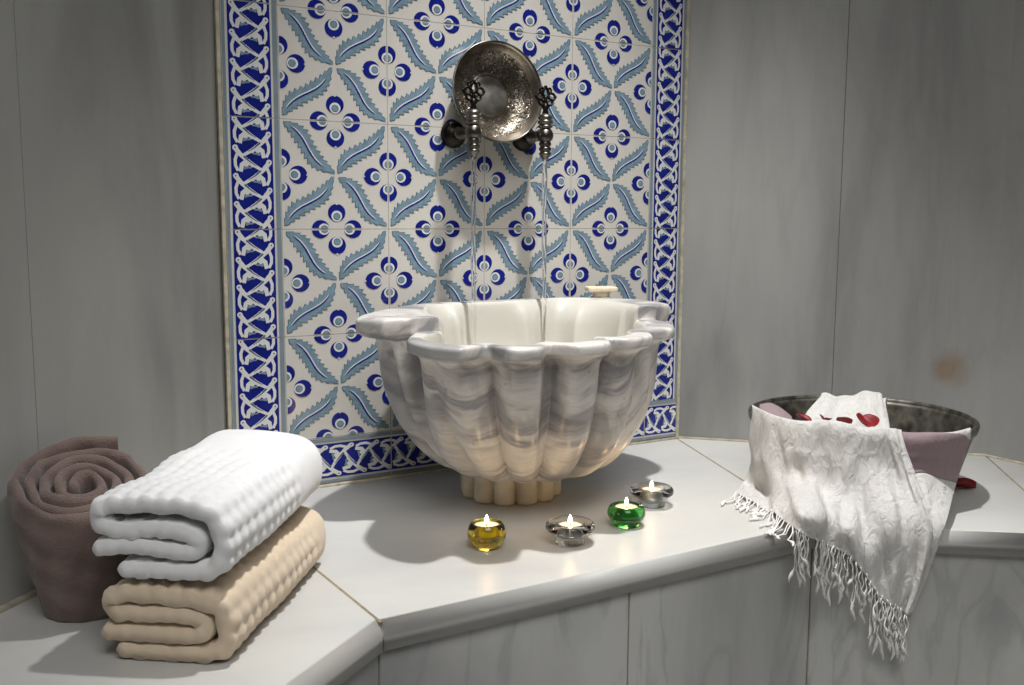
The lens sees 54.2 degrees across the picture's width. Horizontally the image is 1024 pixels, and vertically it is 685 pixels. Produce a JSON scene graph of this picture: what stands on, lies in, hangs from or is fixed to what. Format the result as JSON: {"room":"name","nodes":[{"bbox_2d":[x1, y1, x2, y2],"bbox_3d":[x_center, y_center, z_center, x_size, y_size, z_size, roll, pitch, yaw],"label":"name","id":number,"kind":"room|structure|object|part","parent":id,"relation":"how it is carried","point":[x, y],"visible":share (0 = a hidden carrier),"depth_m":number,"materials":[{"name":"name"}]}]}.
{"room":"spa","nodes":[
{"label":"spa","id":0,"kind":"room"},
{"bbox_2d":[0,0,225,605],"bbox_3d":[-0.750,-0.420,0.845,0.050,2.500,1.700,2,8,16],"label":"wall","id":1,"kind":"structure","parent":0,"point":[111,312],"depth_m":1.41,"materials":[{"name":"grey stone"}]},
{"bbox_2d":[0,589,36,612],"bbox_3d":[-0.729,0.374,0.938,0.011,0.012,1.698,2,8,16],"label":"trim","id":2,"kind":"structure","parent":1,"relation":"attached to","point":[33,593],"depth_m":1.27,"materials":[{"name":"beige stone"}]},
{"bbox_2d":[214,0,231,429],"bbox_3d":[-0.485,-0.744,1.619,0.006,2.050,0.011,-4,8,-30],"label":"trim","id":3,"kind":"structure","parent":1,"relation":"attached to","point":[216,2],"depth_m":1.68,"materials":[{"name":"grey stone"}]},
{"bbox_2d":[213,0,662,482],"bbox_3d":[-0.079,-0.554,1.931,1.040,2.500,0.050,-4,8,-30],"label":"wall","id":4,"kind":"structure","parent":0,"point":[213,0],"depth_m":1.70,"materials":[{"name":"grey stone"}]},
{"bbox_2d":[219,0,686,484],"bbox_3d":[-0.059,-0.458,1.910,0.985,1.407,0.016,-4,8,-30],"label":"tile panel","id":5,"kind":"object","parent":4,"relation":"attached to","point":[346,200],"visible":0.66,"depth_m":1.85,"materials":[{"name":"tile"}]},
{"bbox_2d":[441,79,485,156],"bbox_3d":[-0.087,-0.409,1.834,0.052,0.137,0.099,-4,8,-30],"label":"tap","id":6,"kind":"object","parent":5,"relation":"attached to","point":[454,134],"visible":1,"depth_m":1.80,"materials":[{"name":"metal"}]},
{"bbox_3d":[-0.089,-0.386,1.840,0.025,0.025,0.055,-4,8,-30],"label":"arm","id":7,"kind":"part","parent":6,"relation":"part of","materials":[{"name":"grey metal"}]},
{"bbox_2d":[470,157,475,343],"bbox_3d":[-0.071,-0.120,1.841,0.011,0.436,0.011,4,8,29],"label":"water stream","id":8,"kind":"object","parent":6,"relation":"hanging from","point":[473,159],"visible":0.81,"depth_m":1.83,"materials":[{"name":"white"}]},
{"bbox_3d":[-0.070,-0.354,1.811,0.024,0.034,0.024,-4,8,-30],"label":"spout","id":9,"kind":"part","parent":6,"relation":"part of","materials":[{"name":"grey metal"}]},
{"bbox_3d":[-0.069,-0.446,1.799,0.049,0.054,0.015,-4,8,-30],"label":"handle","id":10,"kind":"part","parent":6,"relation":"part of","materials":[{"name":"metal"}]},
{"bbox_2d":[452,40,541,142],"bbox_3d":[-0.033,-0.469,1.876,0.190,0.189,0.060,-3,8,-27],"label":"metal bowl","id":11,"kind":"object","parent":5,"relation":"attached to","point":[509,109],"visible":0.85,"depth_m":1.90,"materials":[{"name":"silver metal"}]},
{"bbox_2d":[512,85,556,158],"bbox_3d":[0.045,-0.418,1.910,0.052,0.137,0.099,-4,8,-30],"label":"tap","id":12,"kind":"object","parent":5,"relation":"attached to","point":[544,135],"visible":0.99,"depth_m":1.88,"materials":[{"name":"metal"}]},
{"bbox_3d":[0.043,-0.395,1.917,0.025,0.025,0.055,-4,8,-30],"label":"arm","id":13,"kind":"part","parent":12,"relation":"part of","materials":[{"name":"grey metal"}]},
{"bbox_2d":[541,159,546,341],"bbox_3d":[0.061,-0.130,1.917,0.012,0.436,0.011,4,8,29],"label":"water stream","id":14,"kind":"object","parent":12,"relation":"hanging from","point":[544,168],"visible":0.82,"depth_m":1.91,"materials":[{"name":"white"}]},
{"bbox_3d":[0.062,-0.363,1.887,0.024,0.034,0.024,-4,8,-30],"label":"spout","id":15,"kind":"part","parent":12,"relation":"part of","materials":[{"name":"grey metal"}]},
{"bbox_3d":[0.063,-0.455,1.876,0.049,0.054,0.015,-4,8,-30],"label":"handle","id":16,"kind":"part","parent":12,"relation":"part of","materials":[{"name":"metal"}]},
{"bbox_2d":[318,436,678,487],"bbox_3d":[-0.059,0.244,1.991,1.000,0.008,0.008,-4,8,-30],"label":"trim","id":17,"kind":"structure","parent":4,"relation":"attached to","point":[670,438],"depth_m":1.91,"materials":[{"name":"beige tile"}]},
{"bbox_2d":[679,0,1015,453],"bbox_3d":[0.689,-0.571,2.094,0.644,2.500,0.050,2,7,14],"label":"wall","id":18,"kind":"structure","parent":0,"point":[845,159],"depth_m":2.10,"materials":[{"name":"grey stone"}]},
{"bbox_2d":[675,0,689,436],"bbox_3d":[0.373,-0.802,2.116,0.008,2.050,0.011,-4,8,-30],"label":"trim","id":19,"kind":"structure","parent":18,"relation":"attached to","point":[688,1],"depth_m":2.18,"materials":[{"name":"grey stone"}]},
{"bbox_2d":[986,0,1023,461],"bbox_3d":[1.464,-0.462,1.259,0.050,2.500,1.747,-4,8,-31],"label":"wall","id":20,"kind":"structure","parent":0,"point":[1005,432],"depth_m":2.02,"materials":[{"name":"grey stone"}]},
{"bbox_2d":[679,436,1023,464],"bbox_3d":[1.200,0.296,1.628,0.347,0.007,2.055,-7,10,-43],"label":"trim","id":21,"kind":"structure","parent":20,"relation":"attached to","point":[683,437],"depth_m":2.21,"materials":[{"name":"beige stone"}]},
{"bbox_3d":[0.233,0.854,0.970,3.600,0.050,3.000,-4,8,-30],"label":"floor","id":22,"kind":"structure","parent":0,"visible":0},
{"bbox_2d":[0,438,1023,684],"bbox_3d":[0.043,0.583,1.115,2.674,0.450,1.701,-4,8,-30],"label":"countertop","id":23,"kind":"structure","parent":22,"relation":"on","point":[398,592],"depth_m":1.50,"materials":[{"name":"white stone"}]},
{"bbox_2d":[7,436,146,622],"bbox_3d":[-0.538,0.233,1.251,0.162,0.203,0.170,-4,8,-30],"label":"rolled towel","id":24,"kind":"object","parent":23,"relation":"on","point":[51,492],"visible":0.71,"depth_m":1.20,"materials":[{"name":"fabric"}]},
{"bbox_2d":[101,506,325,663],"bbox_3d":[-0.358,0.287,1.267,0.164,0.092,0.335,1,7,7],"label":"folded towel","id":25,"kind":"object","parent":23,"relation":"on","point":[199,621],"visible":0.69,"depth_m":1.11,"materials":[{"name":"beige fabric"}]},
{"bbox_2d":[90,429,321,581],"bbox_3d":[-0.366,0.190,1.264,0.171,0.099,0.350,1,7,6],"label":"folded towel","id":26,"kind":"object","parent":25,"relation":"on","point":[206,506],"visible":1,"depth_m":1.12,"materials":[{"name":"white fabric"}]},
{"bbox_3d":[-0.300,0.618,0.961,0.022,0.416,0.655,3,8,23],"label":"panel","id":27,"kind":"part","parent":23,"relation":"part of","materials":[{"name":"grey stone"}]},
{"bbox_2d":[467,518,505,550],"bbox_3d":[-0.038,0.288,1.496,0.058,0.038,0.058,-4,8,-30],"label":"candle holder","id":28,"kind":"object","parent":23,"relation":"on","point":[482,538],"visible":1,"depth_m":1.47,"materials":[{"name":"yellow glass"}]},
{"bbox_2d":[474,515,498,526],"bbox_3d":[-0.038,0.272,1.494,0.038,0.030,0.038,-4,8,-30],"label":"tealight","id":29,"kind":"object","parent":28,"relation":"in","point":[486,523],"visible":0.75,"depth_m":1.50,"materials":[{"name":"white wax"}]},
{"bbox_3d":[-0.007,0.569,1.360,0.392,0.416,0.022,-4,8,-31],"label":"panel","id":30,"kind":"part","parent":23,"relation":"part of","materials":[{"name":"grey stone"}]},
{"bbox_2d":[356,297,674,505],"bbox_3d":[0.053,0.112,1.714,0.626,0.333,0.500,-4,8,-30],"label":"stone basin","id":31,"kind":"object","parent":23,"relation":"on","point":[516,414],"visible":1,"depth_m":1.57,"materials":[{"name":"stone"}]},
{"bbox_2d":[585,286,617,296],"bbox_3d":[0.178,-0.102,1.999,0.059,0.020,0.036,-1,7,-10],"label":"soap dish","id":32,"kind":"object","parent":31,"relation":"on","point":[597,291],"visible":1,"depth_m":1.99,"materials":[{"name":"beige stone"}]},
{"bbox_2d":[585,286,617,291],"bbox_3d":[0.178,-0.107,1.998,0.059,0.010,0.036,-1,7,-10],"label":"tray","id":33,"kind":"object","parent":32,"relation":"on","point":[587,288],"depth_m":1.98,"materials":[{"name":"beige stone"}]},
{"bbox_2d":[545,515,594,546],"bbox_3d":[0.088,0.288,1.520,0.075,0.033,0.075,-4,8,-30],"label":"candle holder","id":34,"kind":"object","parent":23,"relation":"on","point":[565,536],"visible":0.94,"depth_m":1.50,"materials":[{"name":"clear glass"}]},
{"bbox_2d":[558,515,582,526],"bbox_3d":[0.088,0.276,1.518,0.038,0.030,0.038,-4,8,-30],"label":"tealight","id":35,"kind":"object","parent":34,"relation":"in","point":[570,523],"visible":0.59,"depth_m":1.52,"materials":[{"name":"white wax"}]},
{"bbox_2d":[607,501,645,528],"bbox_3d":[0.183,0.277,1.606,0.061,0.034,0.061,-4,8,-30],"label":"candle holder","id":36,"kind":"object","parent":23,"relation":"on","point":[623,518],"visible":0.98,"depth_m":1.58,"materials":[{"name":"green glass"}]},
{"bbox_2d":[615,497,637,508],"bbox_3d":[0.184,0.263,1.604,0.038,0.030,0.038,-4,8,-30],"label":"tealight","id":37,"kind":"object","parent":36,"relation":"in","point":[626,505],"visible":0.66,"depth_m":1.61,"materials":[{"name":"white wax"}]},
{"bbox_2d":[630,481,673,508],"bbox_3d":[0.240,0.263,1.719,0.075,0.033,0.075,-4,8,-30],"label":"candle holder","id":38,"kind":"object","parent":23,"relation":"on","point":[650,499],"visible":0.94,"depth_m":1.70,"materials":[{"name":"clear glass"}]},
{"bbox_2d":[641,481,661,490],"bbox_3d":[0.240,0.252,1.718,0.038,0.030,0.038,-4,8,-30],"label":"tealight","id":39,"kind":"object","parent":38,"relation":"in","point":[651,487],"visible":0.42,"depth_m":1.73,"materials":[{"name":"white wax"}]},
{"bbox_3d":[0.324,0.545,1.559,0.377,0.416,0.022,-4,8,-31],"label":"panel","id":40,"kind":"part","parent":23,"relation":"part of","materials":[{"name":"grey stone"}]},
{"bbox_2d":[748,395,979,470],"bbox_3d":[0.640,0.198,1.848,0.401,0.135,0.401,-4,8,-30],"label":"tub","id":41,"kind":"object","parent":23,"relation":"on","point":[904,415],"visible":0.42,"depth_m":1.95,"materials":[{"name":"silver metal"}]},
{"bbox_2d":[720,391,970,662],"bbox_3d":[0.552,0.295,1.730,0.455,0.395,0.397,-4,8,-30],"label":"cloth","id":42,"kind":"object","parent":41,"relation":"on","point":[880,496],"visible":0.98,"depth_m":1.63,"materials":[{"name":"white fabric"}]},
{"bbox_2d":[796,413,811,420],"bbox_3d":[0.505,0.129,1.731,0.026,0.013,0.026,-6,10,-42],"label":"rose petal","id":43,"kind":"object","parent":42,"relation":"on","point":[804,417],"visible":0.9,"depth_m":1.73,"materials":[{"name":"red plant"}]},
{"bbox_2d":[819,414,831,419],"bbox_3d":[0.539,0.130,1.718,0.022,0.011,0.022,5,9,34],"label":"rose petal","id":44,"kind":"object","parent":42,"relation":"on","point":[822,417],"visible":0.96,"depth_m":1.71,"materials":[{"name":"red plant"}]},
{"bbox_2d":[836,417,852,423],"bbox_3d":[0.567,0.132,1.707,0.026,0.014,0.024,2,7,13],"label":"rose petal","id":45,"kind":"object","parent":42,"relation":"on","point":[848,420],"visible":0.85,"depth_m":1.70,"materials":[{"name":"red plant"}]},
{"bbox_2d":[856,413,879,426],"bbox_3d":[0.600,0.131,1.689,0.038,0.018,0.038,0,7,-2],"label":"rose petal","id":46,"kind":"object","parent":42,"relation":"on","point":[869,420],"visible":1,"depth_m":1.69,"materials":[{"name":"red plant"}]},
{"bbox_3d":[0.687,0.538,1.630,0.416,0.416,0.022,1,7,7],"label":"panel","id":47,"kind":"part","parent":23,"relation":"part of","materials":[{"name":"grey stone"}]},
{"bbox_2d":[956,478,976,488],"bbox_3d":[0.830,0.260,1.839,0.044,0.015,0.044,4,8,25],"label":"rose petal","id":48,"kind":"object","parent":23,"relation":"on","point":[968,483],"visible":0.71,"depth_m":1.84,"materials":[{"name":"red plant"}]}
]}

